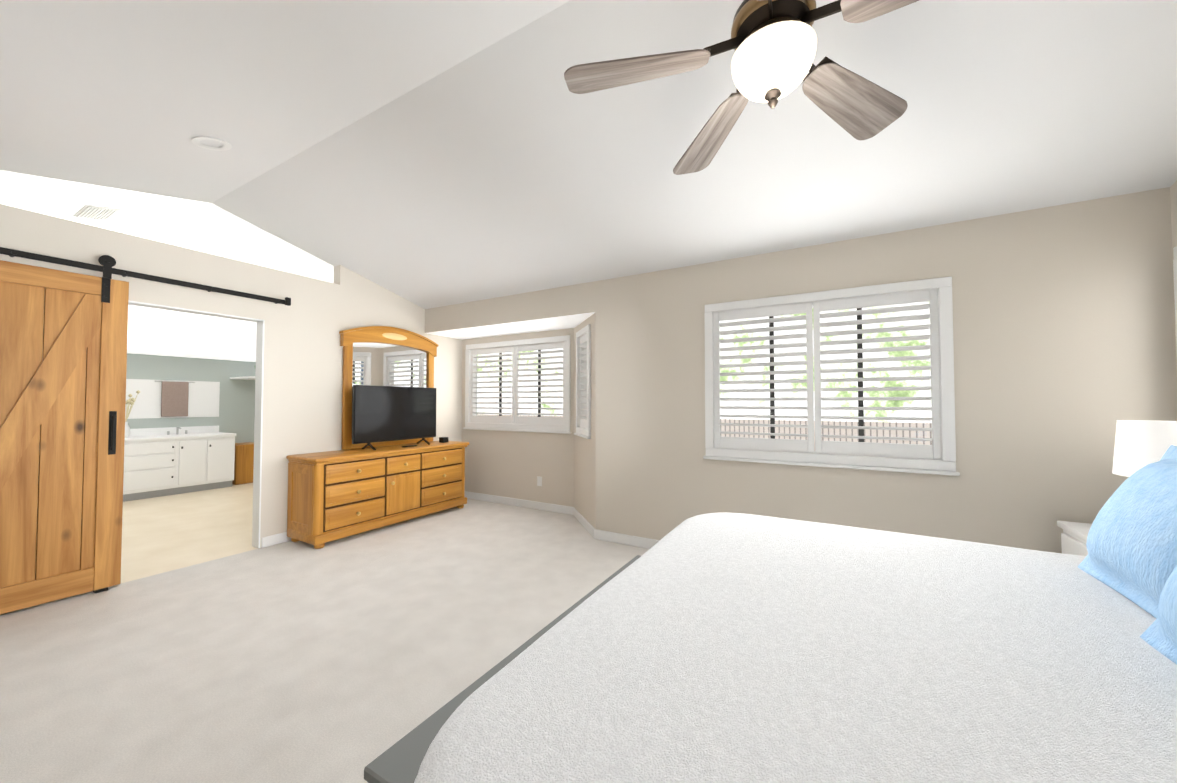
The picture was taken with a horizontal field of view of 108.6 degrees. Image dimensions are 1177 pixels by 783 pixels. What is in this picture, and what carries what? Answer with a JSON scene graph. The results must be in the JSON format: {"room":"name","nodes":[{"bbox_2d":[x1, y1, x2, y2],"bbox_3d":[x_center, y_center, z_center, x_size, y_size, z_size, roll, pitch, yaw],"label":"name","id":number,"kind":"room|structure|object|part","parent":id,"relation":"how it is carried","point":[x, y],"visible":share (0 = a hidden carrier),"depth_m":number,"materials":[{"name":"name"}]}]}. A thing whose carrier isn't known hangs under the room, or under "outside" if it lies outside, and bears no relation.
{"room":"bedroom","nodes":[
{"label":"bedroom","id":0,"kind":"room"},
{"bbox_2d":[0,170,209,238],"bbox_3d":[-5.437,-1.445,3.822,4.134,0.482,1.820,-1,-2,30],"label":"ceiling","id":1,"kind":"structure","parent":0,"point":[144,215],"depth_m":3.33,"materials":[{"name":"white paint"}]},
{"bbox_2d":[73,204,121,219],"bbox_3d":[-4.077,-1.482,3.511,0.400,0.054,0.196,-1,-2,30],"label":"ceiling vent","id":2,"kind":"object","parent":1,"relation":"in","point":[96,212],"visible":0.98,"depth_m":3.48,"materials":[{"name":"white metal"}]},
{"bbox_2d":[121,483,257,582],"bbox_3d":[-4.638,1.450,5.008,4.254,0.060,4.800,-1,-2,30],"label":"floor","id":3,"kind":"structure","parent":0,"point":[163,534],"depth_m":4.30,"materials":[{"name":"beige tile"}]},
{"bbox_2d":[123,425,235,501],"bbox_3d":[-6.120,0.974,5.833,0.625,0.934,1.840,-1,-2,30],"label":"bathroom vanity","id":4,"kind":"object","parent":3,"relation":"on","point":[165,461],"visible":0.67,"depth_m":5.95,"materials":[{"name":"white wood"}]},
{"bbox_2d":[125,390,139,437],"bbox_3d":[-6.250,0.298,5.736,0.298,0.646,0.222,-1,-2,30],"label":"vase","id":5,"kind":"object","parent":4,"relation":"on","point":[127,427],"visible":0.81,"depth_m":5.72,"materials":[{"name":"white"}]},
{"bbox_2d":[167,426,187,434],"bbox_3d":[-6.061,0.577,6.260,0.134,0.119,0.225,-1,-2,30],"label":"faucet","id":6,"kind":"object","parent":4,"relation":"on","point":[177,428],"depth_m":6.27,"materials":[{"name":"silver metal"}]},
{"bbox_2d":[232,442,253,484],"bbox_3d":[-5.609,1.157,6.874,0.450,0.620,0.360,-1,-2,30],"label":"hamper","id":7,"kind":"object","parent":3,"relation":"on","point":[244,464],"visible":0.48,"depth_m":6.70,"materials":[{"name":"brown wood"}]},
{"bbox_2d":[126,353,255,442],"bbox_3d":[-6.426,-0.203,6.087,0.120,3.300,4.800,-1,-2,30],"label":"wall","id":8,"kind":"structure","parent":0,"point":[237,406],"depth_m":6.73,"materials":[{"name":"grey"}]},
{"bbox_2d":[125,379,219,418],"bbox_3d":[-6.313,0.108,6.141,0.010,0.560,1.520,-1,-2,30],"label":"bathroom mirror","id":9,"kind":"object","parent":8,"relation":"attached to","point":[203,399],"visible":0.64,"depth_m":6.19,"materials":[{"name":"white mirror"}]},
{"bbox_2d":[155,380,194,416],"bbox_3d":[-6.163,0.109,6.308,0.025,0.528,0.440,-1,-2,30],"label":"towel rail","id":10,"kind":"object","parent":8,"relation":"attached to","point":[174,398],"visible":0.98,"depth_m":6.29,"materials":[{"name":"pink fabric"}]},
{"bbox_2d":[230,376,254,379],"bbox_3d":[-5.452,-0.216,6.968,0.678,0.030,0.500,-1,-2,30],"label":"shelf ledge","id":11,"kind":"object","parent":8,"relation":"attached to","point":[246,378],"visible":0.43,"depth_m":6.73,"materials":[{"name":"white"}]},
{"bbox_2d":[127,305,255,361],"bbox_3d":[-6.080,-1.198,5.912,0.680,1.320,4.800,-1,-2,30],"label":"ceiling","id":12,"kind":"structure","parent":0,"point":[154,331],"depth_m":5.99,"materials":[{"name":"white paint"}]},
{"bbox_2d":[0,204,461,573],"bbox_3d":[-3.021,-0.264,3.718,0.120,3.300,5.154,-1,-2,30],"label":"wall","id":13,"kind":"structure","parent":0,"point":[302,381],"depth_m":3.90,"materials":[{"name":"beige paint"}]},
{"bbox_2d":[0,247,290,614],"bbox_3d":[-3.293,0.216,3.000,0.115,2.305,2.050,-1,-2,30],"label":"barn door","id":14,"kind":"structure","parent":13,"relation":"in","point":[62,466],"depth_m":2.77,"materials":[{"name":"brown wood"}]},
{"bbox_2d":[0,294,101,491],"bbox_3d":[-3.519,0.259,2.603,0.019,1.847,0.661,-1,-2,30],"label":"brace","id":15,"kind":"object","parent":14,"relation":"attached to","point":[22,423],"visible":1,"depth_m":2.70,"materials":[{"name":"brown wood"}]},
{"bbox_3d":[-3.518,0.274,2.602,0.022,2.132,0.663,-1,-2,30],"label":"barn door rails","id":16,"kind":"part","parent":14,"relation":"part of","materials":[{"name":"brown wood"}]},
{"bbox_3d":[-3.293,0.216,3.000,0.115,2.305,2.050,-1,-2,30],"label":"barn door rail hardware","id":17,"kind":"part","parent":14,"relation":"part of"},
{"bbox_2d":[128,300,264,548],"bbox_3d":[-3.177,0.364,3.429,0.124,2.030,0.862,-1,-2,30],"label":"door frame","id":18,"kind":"structure","parent":13,"relation":"attached to","point":[257,470],"depth_m":3.78,"materials":[{"name":"white wood"}]},
{"bbox_2d":[261,532,290,547],"bbox_3d":[-2.316,1.369,4.761,0.014,0.090,2.330,-1,-2,30],"label":"baseboard","id":19,"kind":"structure","parent":13,"relation":"attached to","point":[275,539],"depth_m":3.84,"materials":[{"name":"white"}]},
{"bbox_2d":[148,203,333,282],"bbox_3d":[-4.233,-1.211,5.894,4.134,0.845,2.980,-1,-2,30],"label":"ceiling","id":20,"kind":"structure","parent":0,"point":[211,228],"depth_m":4.24,"materials":[{"name":"white paint"}]},
{"bbox_2d":[0,0,569,202],"bbox_3d":[-1.077,-1.463,0.996,6.244,0.591,2.340,-1,-2,30],"label":"ceiling slope","id":21,"kind":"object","parent":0,"point":[136,95],"visible":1,"depth_m":2.01,"materials":[{"name":"white paint"}]},
{"bbox_2d":[192,137,231,150],"bbox_3d":[-2.322,-1.540,2.611,0.190,0.069,0.186,-1,-2,30],"label":"recessed light","id":22,"kind":"object","parent":21,"relation":"attached to","point":[197,140],"visible":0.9,"depth_m":2.61,"materials":[{"name":"white"}]},
{"bbox_2d":[0,498,648,782],"bbox_3d":[-0.320,1.376,2.111,6.124,0.060,5.154,-1,-2,30],"label":"floor carpet","id":23,"kind":"object","parent":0,"point":[348,659],"visible":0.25,"depth_m":2.22,"materials":[{"name":"beige carpet"}]},
{"bbox_2d":[286,326,468,548],"bbox_3d":[-2.128,0.335,4.576,0.526,2.147,1.800,-1,-2,30],"label":"dresser","id":24,"kind":"object","parent":23,"relation":"on","point":[349,489],"visible":0.96,"depth_m":4.39,"materials":[{"name":"brown wood"}]},
{"bbox_2d":[339,326,437,449],"bbox_3d":[-2.236,-0.059,4.851,0.073,1.346,1.204,-1,-2,30],"label":"mirror","id":25,"kind":"object","parent":24,"relation":"on","point":[372,355],"depth_m":4.74,"materials":[{"name":"brown wood"}]},
{"bbox_2d":[352,385,448,449],"bbox_3d":[-2.049,0.279,4.717,0.235,0.663,1.160,-1,-2,30],"label":"tv","id":26,"kind":"object","parent":24,"relation":"on","point":[386,413],"visible":0.92,"depth_m":4.58,"materials":[{"name":"black plastic"}]},
{"bbox_2d":[364,445,1176,782],"bbox_3d":[1.008,1.179,1.222,2.666,2.106,2.812,-1,-2,30],"label":"bed","id":27,"kind":"object","parent":23,"relation":"on","point":[724,647],"visible":1,"depth_m":1.08,"materials":[{"name":"grey fabric"}]},
{"bbox_2d":[1078,445,1176,618],"bbox_3d":[1.942,0.457,1.381,0.334,0.517,0.680,-1,-2,30],"label":"pillow","id":28,"kind":"object","parent":27,"relation":"on","point":[1131,544],"depth_m":1.40,"materials":[{"name":"blue fabric"}]},
{"bbox_2d":[1140,565,1176,663],"bbox_3d":[1.520,0.443,0.863,0.334,0.517,0.680,-1,-2,30],"label":"pillow","id":29,"kind":"object","parent":27,"relation":"on","point":[1158,644],"depth_m":1.10,"materials":[{"name":"blue fabric"}]},
{"bbox_2d":[1057,521,1091,555],"bbox_3d":[2.731,1.034,2.054,0.482,0.620,0.550,-1,-2,30],"label":"nightstand","id":30,"kind":"object","parent":23,"relation":"on","point":[1074,535],"visible":0.17,"depth_m":2.27,"materials":[{"name":"white wood"}]},
{"bbox_2d":[1112,420,1176,476],"bbox_3d":[2.767,0.433,2.049,0.290,0.578,0.290,-1,-2,30],"label":"lamp","id":31,"kind":"object","parent":30,"relation":"on","point":[1139,444],"visible":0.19,"depth_m":2.03,"materials":[{"name":"white ceramic"}]},
{"bbox_2d":[425,281,595,332],"bbox_3d":[-0.805,-1.311,5.012,2.446,1.140,0.740,-1,-2,30],"label":"soffit","id":32,"kind":"structure","parent":0,"point":[563,301],"depth_m":4.56,"materials":[{"name":"beige paint"}]},
{"bbox_2d":[427,312,594,338],"bbox_3d":[-0.839,-0.740,4.949,2.436,0.003,0.618,-1,-2,30],"label":"ceiling soffit","id":33,"kind":"structure","parent":0,"point":[552,323],"depth_m":4.89,"materials":[{"name":"white paint"}]},
{"bbox_2d":[462,328,573,506],"bbox_3d":[-0.974,0.325,5.426,1.936,2.210,0.120,-1,-2,30],"label":"wall","id":34,"kind":"structure","parent":0,"point":[512,464],"depth_m":5.26,"materials":[{"name":"beige paint"}]},
{"bbox_2d":[463,335,570,433],"bbox_3d":[-0.917,-0.072,5.380,1.713,1.144,0.160,-1,-2,30],"label":"window","id":35,"kind":"structure","parent":34,"relation":"in","point":[515,421],"depth_m":5.33,"materials":[{"name":"white wood"}]},
{"bbox_2d":[465,491,572,514],"bbox_3d":[-0.955,1.383,5.311,1.816,0.090,0.014,-1,-2,30],"label":"baseboard","id":36,"kind":"structure","parent":34,"relation":"attached to","point":[526,503],"depth_m":5.23,"materials":[{"name":"white wood"}]},
{"bbox_2d":[537,476,541,485],"bbox_3d":[-0.592,1.085,5.112,0.070,0.115,0.008,-1,-2,30],"label":"wall outlet","id":37,"kind":"object","parent":34,"relation":"attached to","point":[539,480],"visible":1,"depth_m":5.11,"materials":[{"name":"white plastic"}]},
{"bbox_2d":[574,312,595,528],"bbox_3d":[0.009,0.301,4.479,0.120,2.210,0.884,0,-2,-15],"label":"wall","id":38,"kind":"structure","parent":0,"point":[585,478],"depth_m":4.30,"materials":[{"name":"beige paint"}]},
{"bbox_2d":[574,324,590,438],"bbox_3d":[-0.011,-0.095,4.486,0.160,1.144,0.570,0,-2,-15],"label":"window","id":39,"kind":"structure","parent":38,"relation":"in","point":[583,382],"depth_m":4.55,"materials":[{"name":"white wood"}]},
{"bbox_2d":[573,507,594,538],"bbox_3d":[-0.056,1.360,4.434,0.014,0.090,0.884,0,-2,-15],"label":"baseboard","id":40,"kind":"structure","parent":38,"relation":"attached to","point":[586,524],"depth_m":4.35,"materials":[{"name":"white"}]},
{"bbox_2d":[212,0,1176,308],"bbox_3d":[0.215,-1.300,3.222,6.244,0.804,2.814,-1,-2,30],"label":"ceiling slope","id":41,"kind":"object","parent":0,"point":[510,164],"visible":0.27,"depth_m":2.39,"materials":[{"name":"white paint"}]},
{"bbox_2d":[564,0,918,174],"bbox_3d":[0.590,-1.284,1.345,1.325,0.730,1.293,-1,-2,30],"label":"ceiling fan","id":42,"kind":"object","parent":41,"relation":"hanging from","point":[772,44],"visible":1,"depth_m":1.40,"materials":[{"name":"brown wood"}]},
{"bbox_3d":[0.599,-1.031,1.377,0.256,0.125,0.256,-1,-2,30],"label":"lamp shade","id":43,"kind":"part","parent":42,"relation":"part of","materials":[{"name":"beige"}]},
{"bbox_2d":[596,187,1176,552],"bbox_3d":[1.689,-0.277,3.182,3.678,3.300,0.120,-1,-2,30],"label":"wall","id":44,"kind":"structure","parent":0,"point":[1064,341],"depth_m":2.68,"materials":[{"name":"beige paint"}]},
{"bbox_2d":[595,529,659,548],"bbox_3d":[1.604,1.327,3.113,3.558,0.090,0.014,-1,-2,30],"label":"baseboard","id":45,"kind":"structure","parent":44,"relation":"attached to","point":[636,541],"depth_m":3.84,"materials":[{"name":"white"}]},
{"bbox_2d":[703,276,959,475],"bbox_3d":[1.682,-0.092,3.158,1.619,1.277,0.160,-1,-2,30],"label":"window","id":46,"kind":"structure","parent":44,"relation":"in","point":[939,454],"depth_m":3.06,"materials":[{"name":"white wood"}]},
{"bbox_2d":[1170,180,1176,365],"bbox_3d":[2.122,-0.349,0.381,0.120,3.300,4.534,-1,-2,30],"label":"wall","id":47,"kind":"structure","parent":0,"point":[1173,191],"depth_m":2.27,"materials":[{"name":"beige paint"}]},
{"bbox_2d":[1173,246,1176,353],"bbox_3d":[2.986,-0.169,1.907,0.160,1.207,0.706,-1,-2,30],"label":"window","id":48,"kind":"structure","parent":47,"relation":"in","point":[1175,269],"depth_m":2.23,"materials":[{"name":"white"}]},
{"label":"outside","id":49,"kind":"structure","parent":0,"visible":0},
{"bbox_2d":[477,302,931,450],"bbox_3d":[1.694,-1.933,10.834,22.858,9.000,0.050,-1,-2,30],"label":"garden","id":50,"kind":"object","parent":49,"point":[894,423],"depth_m":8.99,"materials":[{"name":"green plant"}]}
]}

